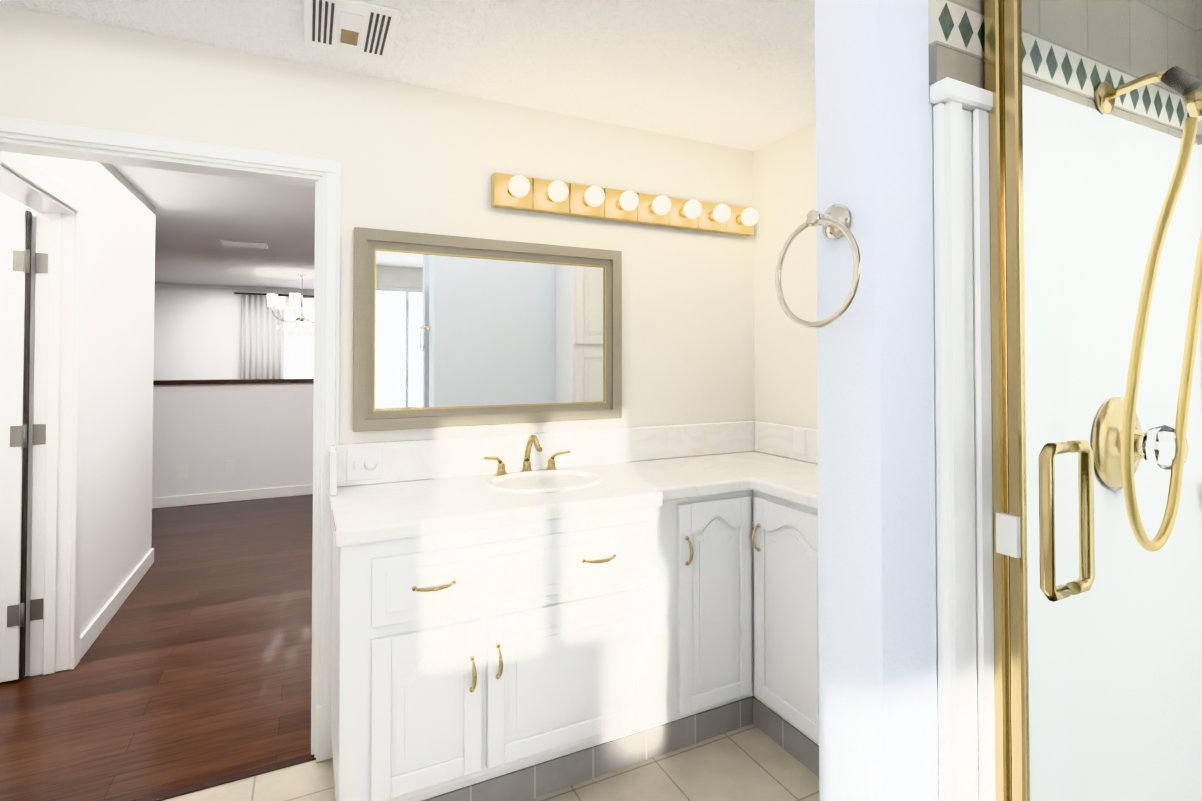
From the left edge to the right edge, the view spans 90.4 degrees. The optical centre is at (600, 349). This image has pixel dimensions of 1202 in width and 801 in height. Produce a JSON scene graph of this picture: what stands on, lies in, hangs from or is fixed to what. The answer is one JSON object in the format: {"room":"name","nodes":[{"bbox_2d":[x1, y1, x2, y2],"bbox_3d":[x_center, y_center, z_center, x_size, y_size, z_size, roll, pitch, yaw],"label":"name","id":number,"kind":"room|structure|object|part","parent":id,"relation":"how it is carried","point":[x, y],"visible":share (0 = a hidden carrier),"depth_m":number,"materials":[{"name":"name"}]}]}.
{"room":"bathroom","nodes":[
{"label":"bathroom","id":0,"kind":"room"},
{"bbox_2d":[1,154,77,211],"bbox_3d":[-2.220,-0.816,2.224,0.140,0.370,1.050,0,-1,-26],"label":"wall","id":1,"kind":"structure","parent":0,"point":[64,172],"depth_m":2.53,"materials":[{"name":"white paint"}]},
{"bbox_2d":[0,152,85,675],"bbox_3d":[-2.228,0.364,2.240,0.156,2.130,1.110,0,-1,-26],"label":"trim","id":2,"kind":"structure","parent":1,"relation":"attached to","point":[57,457],"depth_m":2.66,"materials":[{"name":"white"}]},
{"bbox_2d":[0,161,154,676],"bbox_3d":[-5.035,0.215,2.268,5.140,2.430,1.540,0,-1,-26],"label":"wall","id":3,"kind":"structure","parent":0,"point":[118,392],"depth_m":3.24,"materials":[{"name":"white paint"}]},
{"bbox_2d":[0,208,47,682],"bbox_3d":[-2.836,0.405,2.444,0.845,2.032,0.053,0,-1,-26],"label":"door leaf","id":4,"kind":"structure","parent":3,"relation":"in","point":[12,283],"depth_m":2.58,"materials":[{"name":"white paint"}]},
{"bbox_3d":[-2.516,0.407,2.612,0.009,2.032,0.032,0,-1,-26],"label":"side door gap","id":5,"kind":"part","parent":4,"relation":"part of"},
{"bbox_3d":[-2.504,0.380,2.608,0.105,1.630,0.053,0,-1,-26],"label":"side door hinges","id":6,"kind":"part","parent":4,"relation":"part of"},
{"bbox_2d":[80,548,153,658],"bbox_3d":[-2.741,1.398,3.426,0.014,0.100,1.479,0,-1,-26],"label":"baseboard","id":7,"kind":"structure","parent":3,"relation":"attached to","point":[89,635],"depth_m":3.23,"materials":[{"name":"white"}]},
{"bbox_2d":[0,494,312,800],"bbox_3d":[-3.779,1.518,6.339,11.000,0.050,10.065,0,-1,-26],"label":"floor","id":8,"kind":"structure","parent":0,"point":[194,665],"depth_m":2.60,"materials":[{"name":"brown wood"}]},
{"bbox_2d":[152,383,313,497],"bbox_3d":[-3.756,0.910,5.849,6.600,1.150,0.120,0,-1,-26],"label":"wall","id":9,"kind":"structure","parent":0,"point":[260,435],"depth_m":5.85,"materials":[{"name":"white paint"}]},
{"bbox_2d":[179,465,187,478],"bbox_3d":[-3.966,1.162,5.672,0.070,0.120,0.006,0,-1,-26],"label":"outlet","id":10,"kind":"object","parent":9,"relation":"attached to","point":[183,471],"depth_m":5.67,"materials":[{"name":"white plastic"}]},
{"bbox_2d":[226,460,233,472],"bbox_3d":[-3.625,1.145,5.840,0.070,0.120,0.006,0,-1,-26],"label":"outlet","id":11,"kind":"object","parent":9,"relation":"attached to","point":[229,464],"depth_m":5.84,"materials":[{"name":"white plastic"}]},
{"bbox_2d":[152,484,312,508],"bbox_3d":[-3.727,1.434,5.781,6.600,0.100,0.014,0,-1,-26],"label":"baseboard","id":12,"kind":"structure","parent":9,"relation":"attached to","point":[229,496],"depth_m":5.83,"materials":[{"name":"white"}]},
{"bbox_2d":[153,378,313,384],"bbox_3d":[-3.756,0.315,5.858,6.600,0.040,0.180,0,-1,-26],"label":"ledge","id":13,"kind":"object","parent":9,"relation":"on","point":[229,381],"depth_m":5.86,"materials":[{"name":"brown wood"}]},
{"bbox_2d":[153,282,313,379],"bbox_3d":[-6.761,0.299,7.781,6.900,2.430,0.120,0,-1,-26],"label":"wall","id":14,"kind":"structure","parent":0,"point":[197,331],"depth_m":8.30,"materials":[{"name":"white paint"}]},
{"bbox_2d":[234,292,313,296],"bbox_3d":[-4.155,-0.788,8.899,2.250,0.024,0.024,0,-1,-26],"label":"curtain rod","id":15,"kind":"object","parent":14,"relation":"attached to","point":[266,294],"visible":0.35,"depth_m":8.56,"materials":[{"name":"black metal"}]},
{"bbox_2d":[241,295,284,378],"bbox_3d":[-4.843,0.351,8.550,0.538,2.250,0.070,0,-1,-26],"label":"curtain","id":16,"kind":"object","parent":15,"relation":"hanging from","point":[262,346],"visible":0.52,"depth_m":8.54,"materials":[{"name":"grey fabric"}]},
{"bbox_2d":[0,5,754,691],"bbox_3d":[-0.039,0.220,2.632,3.970,2.430,0.110,0,-1,-26],"label":"wall","id":17,"kind":"structure","parent":0,"point":[418,158],"depth_m":2.31,"materials":[{"name":"white paint"}]},
{"bbox_2d":[0,116,340,761],"bbox_3d":[-1.411,0.375,1.943,1.032,2.100,0.138,0,-1,-26],"label":"door frame","id":18,"kind":"structure","parent":17,"relation":"attached to","point":[329,171],"depth_m":2.09,"materials":[{"name":"white wood"}]},
{"bbox_2d":[131,754,315,800],"bbox_3d":[-1.398,1.422,1.899,0.900,0.005,0.035,0,-1,-26],"label":"threshold strip","id":19,"kind":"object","parent":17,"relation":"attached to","point":[173,793],"depth_m":1.97,"materials":[{"name":"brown wood"}]},
{"bbox_2d":[353,227,621,431],"bbox_3d":[-0.402,-0.069,2.378,1.080,0.730,0.035,0,-1,-26],"label":"mirror","id":20,"kind":"object","parent":17,"relation":"attached to","point":[454,331],"visible":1,"depth_m":2.35,"materials":[{"name":"clear glass"}]},
{"bbox_3d":[-0.405,-0.068,2.385,0.940,0.590,0.004,0,-1,-26],"label":"glass","id":21,"kind":"part","parent":20,"relation":"part of","materials":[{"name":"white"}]},
{"bbox_2d":[329,420,752,487],"bbox_3d":[-0.096,0.419,2.528,1.922,0.150,0.020,0,-1,-26],"label":"backsplash","id":22,"kind":"structure","parent":17,"relation":"attached to","point":[390,462],"depth_m":2.39,"materials":[{"name":"white stone"}]},
{"bbox_2d":[347,447,382,480],"bbox_3d":[-0.846,0.410,2.140,0.120,0.115,0.018,0,-1,-26],"label":"switch plate","id":23,"kind":"object","parent":22,"relation":"attached to","point":[363,463],"depth_m":2.14,"materials":[{"name":"white plastic"}]},
{"bbox_2d":[491,172,757,235],"bbox_3d":[0.176,-0.630,2.605,1.300,0.130,0.153,0,-1,-26],"label":"light bar","id":24,"kind":"object","parent":17,"relation":"attached to","point":[518,192],"visible":1,"depth_m":2.57,"materials":[{"name":"gold metal"}]},
{"bbox_2d":[0,0,815,289],"bbox_3d":[-2.691,-1.021,4.162,11.000,0.100,15.000,0,-1,-26],"label":"ceiling","id":25,"kind":"structure","parent":0,"point":[739,74],"depth_m":2.12,"materials":[{"name":"white paint"}]},
{"bbox_2d":[220,240,267,248],"bbox_3d":[-3.208,-0.947,5.384,0.350,0.012,0.250,0,-1,-26],"label":"ceiling vent","id":26,"kind":"object","parent":25,"relation":"in","point":[244,244],"visible":1,"depth_m":5.35,"materials":[{"name":"white"}]},
{"bbox_2d":[267,274,313,336],"bbox_3d":[-3.679,-0.541,7.347,0.747,0.762,0.760,0,-1,-26],"label":"chandelier","id":27,"kind":"object","parent":25,"relation":"hanging from","point":[275,300],"visible":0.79,"depth_m":7.32,"materials":[{"name":"white glass"}]},
{"bbox_2d":[303,0,400,59],"bbox_3d":[-0.778,-0.999,1.854,0.260,0.016,0.310,0,-1,-26],"label":"ceiling vent","id":28,"kind":"object","parent":25,"relation":"in","point":[361,27],"visible":1,"depth_m":1.83,"materials":[{"name":"white"}]},
{"bbox_2d":[163,724,818,800],"bbox_3d":[0.887,1.424,0.275,4.370,0.050,4.935,0,-1,-26],"label":"floor","id":29,"kind":"structure","parent":0,"point":[751,762],"depth_m":1.98,"materials":[{"name":"beige tile"}]},
{"bbox_2d":[331,528,818,800],"bbox_3d":[0.263,0.978,1.802,1.910,0.890,1.624,0,-1,-26],"label":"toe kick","id":30,"kind":"object","parent":29,"relation":"on","point":[787,712],"depth_m":1.99,"materials":[{"name":"white"}]},
{"bbox_2d":[329,452,818,800],"bbox_3d":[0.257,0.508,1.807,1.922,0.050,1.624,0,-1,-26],"label":"bathroom vanity","id":31,"kind":"structure","parent":30,"relation":"on","point":[484,633],"depth_m":1.90,"materials":[{"name":"white wood"}]},
{"bbox_2d":[481,433,572,471],"bbox_3d":[-0.268,0.411,2.326,0.362,0.160,0.178,0,-1,-26],"label":"faucet","id":32,"kind":"object","parent":31,"relation":"on","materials":[{"name":"gold metal"}]},
{"bbox_2d":[473,464,624,499],"bbox_3d":[-0.205,0.544,2.195,0.444,0.139,0.347,0,-1,-26],"label":"sink","id":33,"kind":"object","parent":31,"relation":"in","point":[526,481],"depth_m":2.22,"materials":[{"name":"white ceramic"}]},
{"bbox_2d":[928,0,1201,800],"bbox_3d":[1.173,0.188,0.504,0.870,2.430,1.300,0,-1,-26],"label":"shower enclosure","id":34,"kind":"object","parent":29,"relation":"on","point":[1097,607],"visible":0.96,"depth_m":1.05,"materials":[{"name":"white plastic"}]},
{"bbox_3d":[0.894,0.331,0.361,0.035,1.880,1.270,0,-1,-26],"label":"frame","id":35,"kind":"part","parent":34,"relation":"part of","materials":[{"name":"gold metal"}]},
{"bbox_3d":[0.657,0.238,0.841,0.117,0.217,0.018,0,-1,-26],"label":"handle","id":36,"kind":"part","parent":34,"relation":"part of","materials":[{"name":"gold metal"}]},
{"bbox_3d":[0.896,0.333,0.352,0.006,1.815,1.196,0,-1,-26],"label":"glass","id":37,"kind":"part","parent":34,"relation":"part of","materials":[{"name":"clear glass"}]},
{"bbox_2d":[1092,66,1201,551],"bbox_3d":[0.987,-0.082,0.927,0.265,0.828,0.355,0,-1,-26],"label":"shower fixture","id":38,"kind":"object","parent":34,"relation":"attached to","point":[1131,439],"depth_m":1.01,"materials":[{"name":"gold metal"}]},
{"bbox_3d":[0.983,0.171,1.041,0.080,0.080,0.056,0,-1,-26],"label":"knob","id":39,"kind":"part","parent":38,"relation":"part of","materials":[{"name":"clear glass"}]},
{"bbox_2d":[754,123,816,428],"bbox_3d":[1.174,0.215,2.261,0.120,2.430,1.625,0,-1,-26],"label":"wall","id":40,"kind":"structure","parent":0,"point":[785,363],"depth_m":2.77,"materials":[{"name":"white paint"}]},
{"bbox_2d":[753,420,817,463],"bbox_3d":[1.115,0.414,2.219,0.020,0.150,1.604,0,-1,-26],"label":"backsplash","id":41,"kind":"structure","parent":40,"relation":"attached to","point":[795,442],"depth_m":2.74,"materials":[{"name":"white stone"}]},
{"bbox_2d":[793,429,805,454],"bbox_3d":[0.883,0.411,2.662,0.006,0.110,0.075,0,-1,-26],"label":"outlet plate","id":42,"kind":"object","parent":41,"relation":"attached to","point":[799,435],"depth_m":2.66,"materials":[{"name":"white plastic"}]},
{"bbox_2d":[815,0,883,800],"bbox_3d":[0.363,0.194,0.894,0.020,2.430,0.115,0,-1,-26],"label":"wall","id":43,"kind":"structure","parent":0,"point":[849,489],"depth_m":0.88,"materials":[{"name":"white paint"}]},
{"bbox_2d":[775,204,861,328],"bbox_3d":[0.329,-0.124,0.883,0.056,0.187,0.162,0,-1,-26],"label":"towel ring","id":44,"kind":"object","parent":43,"relation":"attached to","point":[833,221],"visible":1,"depth_m":0.87,"materials":[{"name":"silver metal"}]},
{"bbox_2d":[878,0,938,800],"bbox_3d":[0.866,0.198,1.141,1.100,2.430,0.115,0,-1,-26],"label":"wall","id":45,"kind":"structure","parent":0,"point":[909,536],"depth_m":0.87,"materials":[{"name":"white paint"}]},
{"bbox_2d":[928,0,984,88],"bbox_3d":[0.553,-0.711,0.931,0.120,0.620,0.012,0,-1,-26],"label":"wall tile","id":46,"kind":"structure","parent":45,"relation":"attached to","point":[945,62],"depth_m":0.92,"materials":[{"name":"beige tile"}]},
{"bbox_2d":[930,77,994,800],"bbox_3d":[0.559,0.504,0.904,0.127,1.810,0.032,0,-1,-26],"label":"door frame","id":47,"kind":"structure","parent":45,"relation":"attached to","point":[965,640],"depth_m":0.90,"materials":[{"name":"white"}]},
{"bbox_3d":[-4.203,1.034,9.026,1.200,1.000,0.120,0,-1,-26],"label":"wall","id":48,"kind":"structure","parent":0,"visible":0},
{"bbox_2d":[284,302,313,377],"bbox_3d":[-4.188,-0.057,9.011,1.280,1.260,0.150,0,-1,-26],"label":"window","id":49,"kind":"structure","parent":48,"relation":"in","point":[298,356],"depth_m":8.91,"materials":[{"name":"white"}]},
{"bbox_3d":[-4.165,-0.057,8.967,1.280,1.260,0.050,0,-1,-26],"label":"window frame","id":50,"kind":"part","parent":49,"relation":"part of","materials":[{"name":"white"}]}
]}

